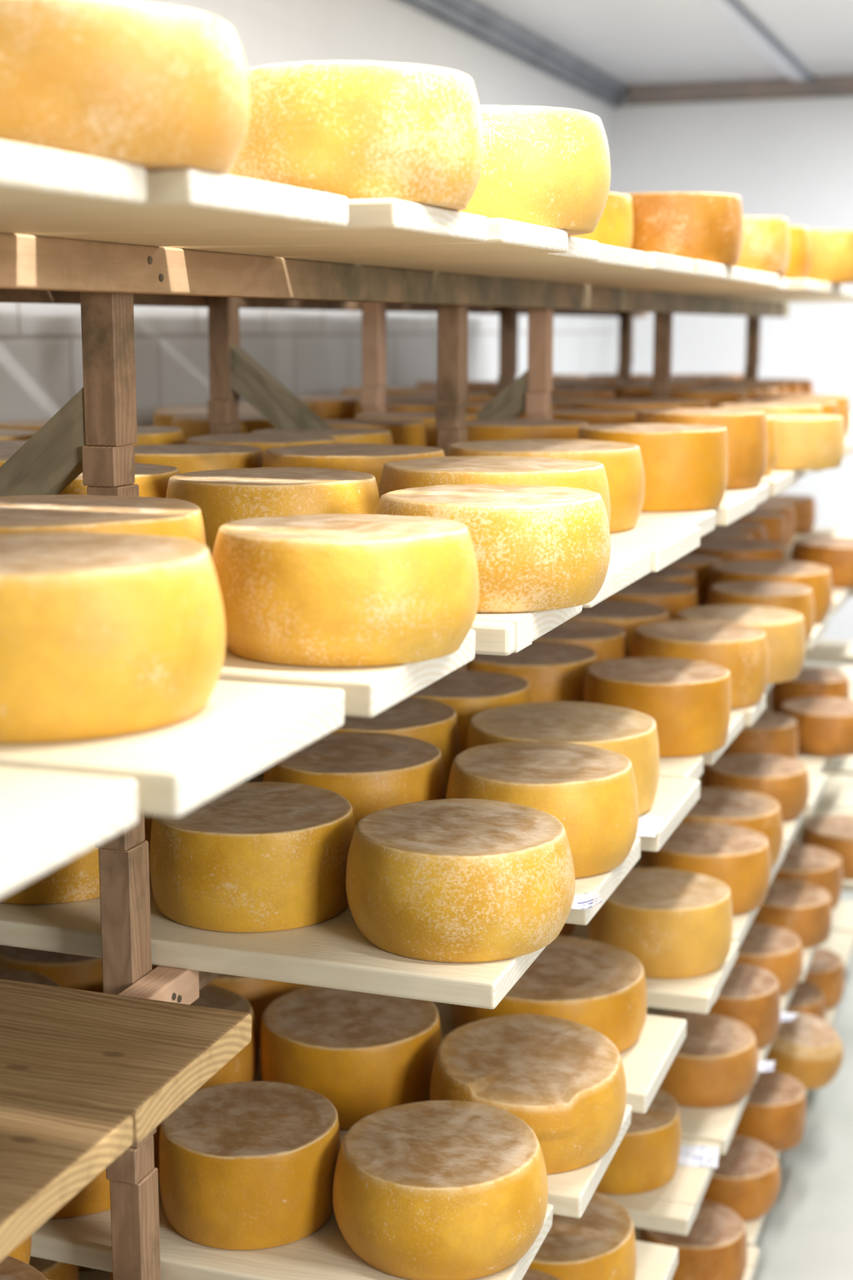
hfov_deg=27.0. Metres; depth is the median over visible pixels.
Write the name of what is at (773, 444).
cheese
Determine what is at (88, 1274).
shelf board
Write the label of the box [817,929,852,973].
shelf board
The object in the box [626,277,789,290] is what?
shelf board
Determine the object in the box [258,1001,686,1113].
shelf board
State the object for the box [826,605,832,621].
board
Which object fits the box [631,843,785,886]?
shelf board
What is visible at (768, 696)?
shelf board
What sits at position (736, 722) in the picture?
board
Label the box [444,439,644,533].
cheese
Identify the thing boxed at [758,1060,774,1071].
paper tag
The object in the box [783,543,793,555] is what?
board
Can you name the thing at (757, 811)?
cheese
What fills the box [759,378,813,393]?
cheese
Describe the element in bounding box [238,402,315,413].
cheese
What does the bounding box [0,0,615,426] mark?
wall
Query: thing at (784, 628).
cheese
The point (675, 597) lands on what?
cheese
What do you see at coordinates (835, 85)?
trim
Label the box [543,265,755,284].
shelf board
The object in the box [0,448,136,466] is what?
cheese
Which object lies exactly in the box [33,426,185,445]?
cheese
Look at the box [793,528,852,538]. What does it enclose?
board
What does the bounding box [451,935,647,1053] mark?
cheese
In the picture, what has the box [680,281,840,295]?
shelf board
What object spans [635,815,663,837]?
paper tag
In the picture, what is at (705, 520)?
shelf board
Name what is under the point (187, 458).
cheese
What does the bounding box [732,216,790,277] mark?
cheese
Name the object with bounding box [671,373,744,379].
cheese
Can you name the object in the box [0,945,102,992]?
cheese
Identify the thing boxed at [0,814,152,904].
cheese
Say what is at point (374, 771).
cheese
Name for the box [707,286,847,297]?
shelf board
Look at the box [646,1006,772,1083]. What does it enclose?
shelf board
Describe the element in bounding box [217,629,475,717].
shelf board
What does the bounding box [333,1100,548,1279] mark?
cheese
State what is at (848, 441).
shelf board
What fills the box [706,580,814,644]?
cheese
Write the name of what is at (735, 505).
shelf board
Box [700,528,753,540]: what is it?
cheese
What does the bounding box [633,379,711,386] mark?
cheese
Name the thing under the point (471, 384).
cheese
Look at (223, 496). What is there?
cheese
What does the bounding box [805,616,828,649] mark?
board
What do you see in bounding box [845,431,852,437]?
shelf board
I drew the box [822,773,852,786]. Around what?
shelf board
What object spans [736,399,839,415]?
cheese
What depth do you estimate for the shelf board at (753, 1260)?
3.38 m
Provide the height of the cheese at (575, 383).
0.112 m
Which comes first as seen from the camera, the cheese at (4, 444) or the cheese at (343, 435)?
the cheese at (4, 444)
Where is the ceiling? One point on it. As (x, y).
(633, 42)
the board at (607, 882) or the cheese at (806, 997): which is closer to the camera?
the board at (607, 882)
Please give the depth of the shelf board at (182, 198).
1.26 m
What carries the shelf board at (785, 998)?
on the rack
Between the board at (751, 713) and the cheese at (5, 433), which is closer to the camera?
the cheese at (5, 433)
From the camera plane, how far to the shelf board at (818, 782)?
3.96 m
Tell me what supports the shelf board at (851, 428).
on the rack
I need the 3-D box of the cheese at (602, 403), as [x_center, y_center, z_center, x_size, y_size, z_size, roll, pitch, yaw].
[0.410,-0.432,3.663,0.230,0.117,0.229,3,11,19]
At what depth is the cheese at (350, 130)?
1.44 m
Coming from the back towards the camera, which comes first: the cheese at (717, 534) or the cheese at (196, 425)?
the cheese at (717, 534)
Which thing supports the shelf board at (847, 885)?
on the rack
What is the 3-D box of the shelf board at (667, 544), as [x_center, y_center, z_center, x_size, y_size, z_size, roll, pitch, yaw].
[-0.262,-0.155,2.506,1.254,0.029,0.273,3,11,19]
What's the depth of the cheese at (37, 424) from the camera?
2.93 m
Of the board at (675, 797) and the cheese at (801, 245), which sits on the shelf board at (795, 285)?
the cheese at (801, 245)
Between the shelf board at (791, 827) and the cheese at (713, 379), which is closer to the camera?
the shelf board at (791, 827)
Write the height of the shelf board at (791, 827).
0.029 m
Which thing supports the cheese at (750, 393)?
on the shelf board at (850, 434)
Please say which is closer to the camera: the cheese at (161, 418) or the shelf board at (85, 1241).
the shelf board at (85, 1241)
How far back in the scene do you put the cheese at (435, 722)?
2.43 m
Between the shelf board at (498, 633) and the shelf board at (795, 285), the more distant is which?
the shelf board at (795, 285)
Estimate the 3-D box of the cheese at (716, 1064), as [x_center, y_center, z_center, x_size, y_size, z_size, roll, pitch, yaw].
[0.496,0.770,3.268,0.226,0.102,0.226,3,11,19]
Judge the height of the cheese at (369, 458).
0.114 m
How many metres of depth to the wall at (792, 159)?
7.50 m
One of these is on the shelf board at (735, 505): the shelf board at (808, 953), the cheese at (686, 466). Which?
the cheese at (686, 466)
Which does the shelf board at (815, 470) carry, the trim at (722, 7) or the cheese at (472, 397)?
the cheese at (472, 397)
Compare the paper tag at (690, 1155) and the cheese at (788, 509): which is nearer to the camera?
the paper tag at (690, 1155)
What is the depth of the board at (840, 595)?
4.32 m
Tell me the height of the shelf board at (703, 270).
0.024 m
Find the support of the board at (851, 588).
on the rack
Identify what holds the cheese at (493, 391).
on the shelf board at (848, 441)
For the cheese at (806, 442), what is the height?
0.098 m
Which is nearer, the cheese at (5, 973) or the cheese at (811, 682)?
the cheese at (5, 973)
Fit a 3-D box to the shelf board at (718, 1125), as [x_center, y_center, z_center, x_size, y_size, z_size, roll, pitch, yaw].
[-0.033,0.817,3.379,1.250,0.029,0.255,3,11,19]
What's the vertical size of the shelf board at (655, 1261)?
0.029 m
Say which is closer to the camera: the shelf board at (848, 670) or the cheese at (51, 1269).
the cheese at (51, 1269)
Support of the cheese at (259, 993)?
on the shelf board at (646, 1063)
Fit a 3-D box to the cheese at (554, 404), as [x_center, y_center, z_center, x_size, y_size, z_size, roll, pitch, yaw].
[0.208,-0.456,3.814,0.225,0.111,0.226,3,11,19]
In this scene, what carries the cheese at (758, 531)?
on the board at (788, 557)
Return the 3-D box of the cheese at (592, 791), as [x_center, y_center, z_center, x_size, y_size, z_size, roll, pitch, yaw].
[0.141,0.206,2.179,0.237,0.120,0.239,3,11,19]
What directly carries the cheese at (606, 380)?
on the shelf board
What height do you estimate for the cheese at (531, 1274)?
0.114 m
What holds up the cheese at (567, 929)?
on the shelf board at (698, 994)
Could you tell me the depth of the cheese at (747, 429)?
2.96 m
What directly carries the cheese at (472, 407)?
on the shelf board at (779, 481)
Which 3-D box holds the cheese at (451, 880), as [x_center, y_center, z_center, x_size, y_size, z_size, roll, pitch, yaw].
[0.037,0.255,1.909,0.245,0.117,0.242,9,14,43]
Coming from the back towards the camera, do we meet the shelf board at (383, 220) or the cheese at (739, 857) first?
the cheese at (739, 857)
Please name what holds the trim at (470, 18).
attached to the wall at (308, 352)
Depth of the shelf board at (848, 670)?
5.34 m
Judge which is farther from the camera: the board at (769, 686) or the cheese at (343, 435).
the board at (769, 686)
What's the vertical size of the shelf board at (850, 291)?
0.024 m
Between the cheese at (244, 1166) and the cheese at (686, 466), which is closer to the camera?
the cheese at (244, 1166)
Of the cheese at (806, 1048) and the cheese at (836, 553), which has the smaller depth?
the cheese at (806, 1048)
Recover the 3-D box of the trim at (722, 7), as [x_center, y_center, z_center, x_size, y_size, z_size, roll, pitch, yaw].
[0.230,-1.658,3.641,0.065,0.014,7.860,3,11,19]
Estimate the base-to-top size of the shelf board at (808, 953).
0.029 m
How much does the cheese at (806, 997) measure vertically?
0.116 m
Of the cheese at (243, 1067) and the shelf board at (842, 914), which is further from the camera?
the shelf board at (842, 914)
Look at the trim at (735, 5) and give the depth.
6.18 m
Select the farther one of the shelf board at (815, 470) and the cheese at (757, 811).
the shelf board at (815, 470)
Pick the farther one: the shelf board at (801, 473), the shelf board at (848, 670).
the shelf board at (848, 670)
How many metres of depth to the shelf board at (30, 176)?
1.06 m
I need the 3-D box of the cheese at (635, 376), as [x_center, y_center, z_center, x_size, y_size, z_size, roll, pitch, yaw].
[0.632,-0.801,5.760,0.240,0.118,0.240,3,11,19]
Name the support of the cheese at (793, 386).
on the shelf board
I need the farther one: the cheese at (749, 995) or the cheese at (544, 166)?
the cheese at (749, 995)
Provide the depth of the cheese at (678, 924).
2.79 m
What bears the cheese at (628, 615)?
on the board at (769, 686)
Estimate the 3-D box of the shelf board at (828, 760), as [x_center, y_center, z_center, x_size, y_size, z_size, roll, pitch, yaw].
[0.435,0.228,4.606,1.251,0.029,0.281,3,11,19]
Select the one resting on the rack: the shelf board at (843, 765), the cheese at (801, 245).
the shelf board at (843, 765)
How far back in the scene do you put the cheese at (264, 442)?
2.52 m
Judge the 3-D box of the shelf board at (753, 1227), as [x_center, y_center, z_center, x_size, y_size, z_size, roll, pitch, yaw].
[0.093,1.121,3.771,1.242,0.029,0.279,3,11,19]
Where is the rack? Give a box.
[0,232,789,1279]
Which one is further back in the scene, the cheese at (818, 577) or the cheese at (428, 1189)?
the cheese at (818, 577)
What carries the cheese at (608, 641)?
on the board at (751, 713)
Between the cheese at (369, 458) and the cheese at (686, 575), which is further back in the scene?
the cheese at (686, 575)
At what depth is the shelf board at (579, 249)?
2.06 m
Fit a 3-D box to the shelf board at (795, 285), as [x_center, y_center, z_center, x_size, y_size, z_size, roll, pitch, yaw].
[0.283,-0.805,4.066,1.195,0.024,0.264,3,11,19]
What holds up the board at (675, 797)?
on the rack
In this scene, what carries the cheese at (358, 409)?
on the shelf board at (801, 473)
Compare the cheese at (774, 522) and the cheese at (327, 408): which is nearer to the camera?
the cheese at (327, 408)
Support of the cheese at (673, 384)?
on the shelf board at (851, 428)
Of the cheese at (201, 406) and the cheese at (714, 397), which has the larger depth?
the cheese at (714, 397)
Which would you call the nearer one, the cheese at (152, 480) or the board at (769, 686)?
the cheese at (152, 480)
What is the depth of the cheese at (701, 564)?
4.07 m
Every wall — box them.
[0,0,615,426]
[610,93,852,666]
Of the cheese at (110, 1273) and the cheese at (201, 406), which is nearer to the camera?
the cheese at (110, 1273)
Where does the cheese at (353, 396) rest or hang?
on the shelf board at (815, 470)
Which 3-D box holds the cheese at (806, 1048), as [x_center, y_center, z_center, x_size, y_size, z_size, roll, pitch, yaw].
[0.876,0.963,4.193,0.210,0.136,0.208,9,13,40]
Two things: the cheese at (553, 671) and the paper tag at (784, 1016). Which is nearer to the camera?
the cheese at (553, 671)
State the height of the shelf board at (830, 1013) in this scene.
0.029 m
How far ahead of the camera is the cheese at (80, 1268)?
2.63 m
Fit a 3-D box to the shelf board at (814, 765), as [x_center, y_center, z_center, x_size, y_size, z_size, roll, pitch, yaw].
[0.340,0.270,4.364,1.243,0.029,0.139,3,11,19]
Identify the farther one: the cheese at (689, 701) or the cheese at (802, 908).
the cheese at (802, 908)
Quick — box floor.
[753,890,852,1279]
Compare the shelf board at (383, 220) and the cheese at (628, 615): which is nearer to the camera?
the shelf board at (383, 220)
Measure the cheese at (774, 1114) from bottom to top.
0.111 m
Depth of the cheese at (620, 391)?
4.54 m
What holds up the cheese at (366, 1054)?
on the shelf board at (571, 1192)
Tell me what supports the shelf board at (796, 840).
on the rack
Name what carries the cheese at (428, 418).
on the shelf board at (762, 491)
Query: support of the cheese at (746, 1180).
on the shelf board at (753, 1227)
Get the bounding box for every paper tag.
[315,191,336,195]
[571,888,602,909]
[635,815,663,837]
[678,1145,719,1168]
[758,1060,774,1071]
[780,1011,799,1021]
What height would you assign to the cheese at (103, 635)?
0.114 m
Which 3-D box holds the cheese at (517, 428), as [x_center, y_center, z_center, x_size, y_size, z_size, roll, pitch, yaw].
[0.156,-0.308,2.968,0.239,0.113,0.240,3,11,19]
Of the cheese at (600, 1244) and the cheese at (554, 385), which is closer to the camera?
the cheese at (600, 1244)
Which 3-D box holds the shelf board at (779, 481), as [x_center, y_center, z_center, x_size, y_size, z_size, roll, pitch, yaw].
[0.076,-0.327,3.487,1.251,0.029,0.284,3,11,19]
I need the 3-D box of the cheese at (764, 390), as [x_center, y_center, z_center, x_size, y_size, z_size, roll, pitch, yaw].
[0.832,-0.631,4.821,0.249,0.108,0.251,3,11,19]
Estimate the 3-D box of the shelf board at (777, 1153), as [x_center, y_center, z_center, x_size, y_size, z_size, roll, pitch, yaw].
[0.176,1.073,4.045,1.242,0.029,0.267,3,11,19]
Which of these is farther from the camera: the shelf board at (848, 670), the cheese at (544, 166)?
the shelf board at (848, 670)
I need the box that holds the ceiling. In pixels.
[473,0,852,86]
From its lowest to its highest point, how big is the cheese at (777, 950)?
0.096 m
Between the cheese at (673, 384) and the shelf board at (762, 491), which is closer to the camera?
the shelf board at (762, 491)
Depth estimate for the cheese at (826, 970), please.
4.61 m
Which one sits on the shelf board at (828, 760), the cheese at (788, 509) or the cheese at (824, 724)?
the cheese at (824, 724)
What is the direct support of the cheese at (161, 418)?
on the shelf board at (762, 491)
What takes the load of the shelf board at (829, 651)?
on the rack
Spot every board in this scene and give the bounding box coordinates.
[0,141,146,207]
[0,168,348,233]
[0,680,344,817]
[0,766,137,897]
[0,868,546,1008]
[0,978,251,1142]
[0,1093,133,1261]
[17,198,488,246]
[30,1180,553,1279]
[78,1268,109,1279]
[162,217,568,257]
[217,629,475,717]
[243,773,700,852]
[254,1051,631,1218]
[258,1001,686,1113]
[280,235,599,264]
[355,243,644,271]
[435,252,693,276]
[471,604,582,655]
[498,259,728,280]
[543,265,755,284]
[564,836,640,924]
[568,924,738,1013]
[582,548,651,608]
[586,906,759,947]
[589,271,778,288]
[601,1137,720,1235]
[609,524,700,572]
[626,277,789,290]
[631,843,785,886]
[634,1226,759,1279]
[635,1240,678,1279]
[636,510,715,537]
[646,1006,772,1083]
[653,279,822,293]
[659,755,703,779]
[678,1093,749,1155]
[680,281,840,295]
[697,764,826,816]
[700,711,743,764]
[702,491,755,525]
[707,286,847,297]
[725,288,852,298]
[725,483,768,506]
[730,693,765,726]
[743,297,852,300]
[743,1214,765,1247]
[760,470,797,497]
[762,299,852,301]
[764,683,774,694]
[764,700,772,711]
[765,684,852,701]
[771,301,852,302]
[774,1151,780,1158]
[779,988,795,1025]
[782,811,804,853]
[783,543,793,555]
[784,555,791,560]
[791,834,801,844]
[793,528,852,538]
[795,807,852,834]
[796,755,825,773]
[797,470,812,479]
[797,752,837,764]
[799,946,817,982]
[802,663,852,684]
[804,639,852,664]
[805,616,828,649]
[812,469,825,471]
[815,784,852,810]
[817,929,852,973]
[822,755,852,775]
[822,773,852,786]
[825,1005,836,1026]
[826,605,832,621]
[831,587,849,613]
[831,900,852,932]
[842,880,852,892]
[844,437,852,456]
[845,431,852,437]
[848,425,852,431]
[848,587,852,597]
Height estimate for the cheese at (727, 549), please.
0.114 m
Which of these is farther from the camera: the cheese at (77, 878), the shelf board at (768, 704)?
the shelf board at (768, 704)
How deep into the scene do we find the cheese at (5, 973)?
2.49 m
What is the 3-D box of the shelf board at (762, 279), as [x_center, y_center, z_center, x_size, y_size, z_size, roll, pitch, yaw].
[0.088,-0.713,3.537,1.179,0.024,0.266,3,11,19]
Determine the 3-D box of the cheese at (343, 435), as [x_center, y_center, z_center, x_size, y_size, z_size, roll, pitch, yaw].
[-0.166,-0.277,2.804,0.241,0.108,0.241,3,11,19]
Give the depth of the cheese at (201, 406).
3.56 m
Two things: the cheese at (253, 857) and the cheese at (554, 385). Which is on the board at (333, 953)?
the cheese at (253, 857)
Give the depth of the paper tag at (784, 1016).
3.60 m
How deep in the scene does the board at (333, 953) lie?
1.86 m
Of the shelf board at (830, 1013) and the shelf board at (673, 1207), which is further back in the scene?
the shelf board at (830, 1013)
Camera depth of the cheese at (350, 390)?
4.41 m
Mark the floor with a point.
(806, 1233)
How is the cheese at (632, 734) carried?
on the board at (675, 797)
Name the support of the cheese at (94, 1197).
on the shelf board at (85, 1241)
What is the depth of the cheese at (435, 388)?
4.74 m
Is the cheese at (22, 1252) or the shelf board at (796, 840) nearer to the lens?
the cheese at (22, 1252)
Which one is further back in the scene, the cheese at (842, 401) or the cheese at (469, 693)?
the cheese at (842, 401)
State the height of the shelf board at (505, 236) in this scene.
0.024 m
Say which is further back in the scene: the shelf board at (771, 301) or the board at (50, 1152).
the shelf board at (771, 301)
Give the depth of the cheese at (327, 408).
3.91 m
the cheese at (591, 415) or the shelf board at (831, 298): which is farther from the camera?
the shelf board at (831, 298)
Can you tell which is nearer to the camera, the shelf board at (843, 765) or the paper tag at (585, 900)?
the paper tag at (585, 900)
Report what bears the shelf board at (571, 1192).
on the rack
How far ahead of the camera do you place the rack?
1.93 m
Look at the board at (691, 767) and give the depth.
2.64 m
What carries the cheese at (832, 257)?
on the shelf board at (828, 288)
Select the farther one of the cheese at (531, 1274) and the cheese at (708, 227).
the cheese at (708, 227)
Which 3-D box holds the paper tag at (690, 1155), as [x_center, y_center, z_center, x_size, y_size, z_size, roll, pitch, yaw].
[0.449,0.869,2.995,0.085,0.002,0.075,2,10,11]
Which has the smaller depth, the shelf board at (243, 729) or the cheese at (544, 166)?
the shelf board at (243, 729)
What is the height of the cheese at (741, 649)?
0.120 m
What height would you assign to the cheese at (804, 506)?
0.110 m
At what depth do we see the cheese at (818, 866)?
4.24 m
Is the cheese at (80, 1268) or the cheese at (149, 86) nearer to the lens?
the cheese at (149, 86)
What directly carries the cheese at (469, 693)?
on the board at (691, 767)
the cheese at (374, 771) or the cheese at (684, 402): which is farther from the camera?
the cheese at (684, 402)
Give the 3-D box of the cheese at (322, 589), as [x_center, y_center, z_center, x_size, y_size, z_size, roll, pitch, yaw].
[-0.070,-0.046,1.502,0.228,0.104,0.227,5,11,24]
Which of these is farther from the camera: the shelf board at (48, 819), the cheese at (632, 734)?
the cheese at (632, 734)
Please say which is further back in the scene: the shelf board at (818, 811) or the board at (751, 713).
the shelf board at (818, 811)
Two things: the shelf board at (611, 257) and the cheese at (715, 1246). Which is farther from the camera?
the cheese at (715, 1246)
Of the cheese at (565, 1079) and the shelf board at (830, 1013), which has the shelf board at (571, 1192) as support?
the cheese at (565, 1079)
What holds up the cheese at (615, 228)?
on the shelf board at (703, 270)
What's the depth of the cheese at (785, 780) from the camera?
3.69 m
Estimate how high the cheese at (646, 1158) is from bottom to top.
0.110 m
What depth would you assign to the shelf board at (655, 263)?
2.54 m
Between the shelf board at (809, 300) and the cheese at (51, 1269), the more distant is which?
the shelf board at (809, 300)
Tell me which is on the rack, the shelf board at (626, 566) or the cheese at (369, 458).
the shelf board at (626, 566)
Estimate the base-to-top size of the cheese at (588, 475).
0.116 m
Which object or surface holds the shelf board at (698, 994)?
on the rack
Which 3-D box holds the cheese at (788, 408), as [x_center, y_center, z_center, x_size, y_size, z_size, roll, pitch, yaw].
[0.715,-0.437,3.717,0.227,0.108,0.226,3,11,19]
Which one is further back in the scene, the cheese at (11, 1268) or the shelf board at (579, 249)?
the shelf board at (579, 249)
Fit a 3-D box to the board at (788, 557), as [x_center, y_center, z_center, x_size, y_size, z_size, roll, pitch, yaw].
[0.618,-0.229,5.083,1.250,0.029,0.276,3,11,19]
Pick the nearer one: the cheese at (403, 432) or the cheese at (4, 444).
the cheese at (4, 444)
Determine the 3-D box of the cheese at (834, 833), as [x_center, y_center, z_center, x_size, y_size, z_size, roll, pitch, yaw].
[1.084,0.533,4.580,0.239,0.114,0.240,3,10,16]
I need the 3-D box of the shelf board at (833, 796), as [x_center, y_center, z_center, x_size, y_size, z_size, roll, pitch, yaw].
[0.717,0.447,5.483,1.241,0.029,0.263,3,11,19]
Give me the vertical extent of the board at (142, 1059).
0.031 m
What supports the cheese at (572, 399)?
on the shelf board at (815, 470)
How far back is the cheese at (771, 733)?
4.04 m
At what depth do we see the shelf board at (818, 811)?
5.11 m
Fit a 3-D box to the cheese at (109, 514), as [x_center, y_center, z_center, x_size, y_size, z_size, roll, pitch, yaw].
[-0.320,-0.054,1.513,0.268,0.117,0.269,3,11,19]
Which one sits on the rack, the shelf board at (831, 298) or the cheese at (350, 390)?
the shelf board at (831, 298)
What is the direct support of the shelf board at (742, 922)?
on the rack
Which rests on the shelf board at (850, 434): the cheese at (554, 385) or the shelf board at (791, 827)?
the cheese at (554, 385)
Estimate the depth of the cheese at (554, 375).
5.86 m
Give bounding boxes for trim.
[396,0,627,108]
[619,75,852,106]
[704,0,806,81]
[724,0,813,82]
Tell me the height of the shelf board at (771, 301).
0.024 m
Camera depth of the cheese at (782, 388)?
4.98 m
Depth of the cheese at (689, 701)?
2.69 m
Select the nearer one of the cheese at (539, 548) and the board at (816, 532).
the cheese at (539, 548)
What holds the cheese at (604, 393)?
on the shelf board at (848, 441)
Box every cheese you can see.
[0,0,249,175]
[0,419,48,430]
[0,428,35,439]
[0,440,27,448]
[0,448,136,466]
[0,494,206,546]
[0,531,225,743]
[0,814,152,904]
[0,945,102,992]
[0,968,59,986]
[0,1255,47,1279]
[7,1234,31,1264]
[28,1256,78,1279]
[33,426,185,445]
[48,1123,160,1218]
[58,462,179,497]
[78,1265,93,1270]
[109,1271,112,1279]
[133,444,263,473]
[149,782,355,933]
[151,964,311,1048]
[152,408,260,426]
[155,404,255,411]
[159,1080,340,1250]
[165,466,379,557]
[170,413,276,444]
[186,432,337,453]
[190,984,258,1090]
[211,513,479,666]
[228,60,484,210]
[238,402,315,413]
[251,427,393,444]
[259,986,441,1129]
[262,443,444,490]
[262,732,445,827]
[297,395,356,420]
[303,394,396,399]
[324,418,426,446]
[328,697,459,796]
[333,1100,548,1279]
[341,386,434,396]
[346,798,575,962]
[353,396,437,419]
[355,411,478,447]
[374,484,610,613]
[378,455,610,526]
[384,400,488,413]
[397,392,493,401]
[408,670,530,753]
[415,380,497,392]
[430,386,437,392]
[430,1013,626,1174]
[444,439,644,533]
[445,741,639,878]
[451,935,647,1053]
[457,104,610,235]
[463,417,588,441]
[466,640,597,702]
[466,701,659,815]
[468,387,498,398]
[476,400,573,417]
[522,1267,560,1279]
[528,1191,636,1279]
[534,619,627,662]
[550,387,615,399]
[550,408,638,424]
[551,395,602,402]
[552,373,587,378]
[552,377,623,384]
[552,382,604,385]
[552,383,579,388]
[558,923,575,936]
[569,600,670,657]
[570,191,633,248]
[572,399,679,409]
[577,384,652,398]
[577,422,728,511]
[583,657,731,757]
[586,373,653,382]
[588,867,733,978]
[595,1088,681,1195]
[604,578,697,620]
[613,398,708,408]
[619,382,697,388]
[624,191,743,266]
[630,619,769,709]
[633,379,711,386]
[634,407,768,489]
[638,1200,747,1279]
[640,565,697,599]
[640,821,771,915]
[658,1011,758,1107]
[668,553,721,606]
[669,376,728,382]
[670,388,746,408]
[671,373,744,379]
[673,962,780,1048]
[675,604,805,684]
[681,786,783,867]
[688,538,784,562]
[690,386,778,394]
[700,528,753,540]
[701,753,809,821]
[702,1134,781,1221]
[706,387,761,399]
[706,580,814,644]
[708,560,832,623]
[709,382,788,394]
[715,520,767,541]
[716,403,822,414]
[719,378,801,393]
[721,711,798,759]
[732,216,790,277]
[733,1071,806,1151]
[734,922,803,995]
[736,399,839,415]
[736,509,786,549]
[752,393,850,438]
[752,880,831,948]
[755,501,795,546]
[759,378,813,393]
[764,414,778,475]
[764,493,815,534]
[764,1010,844,1088]
[765,413,844,470]
[771,667,849,713]
[773,843,843,910]
[779,697,852,756]
[781,226,812,279]
[786,980,825,1021]
[791,536,852,587]
[800,814,852,880]
[804,946,844,1008]
[806,229,852,284]
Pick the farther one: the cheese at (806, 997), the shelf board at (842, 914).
the shelf board at (842, 914)
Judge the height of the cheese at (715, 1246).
0.114 m

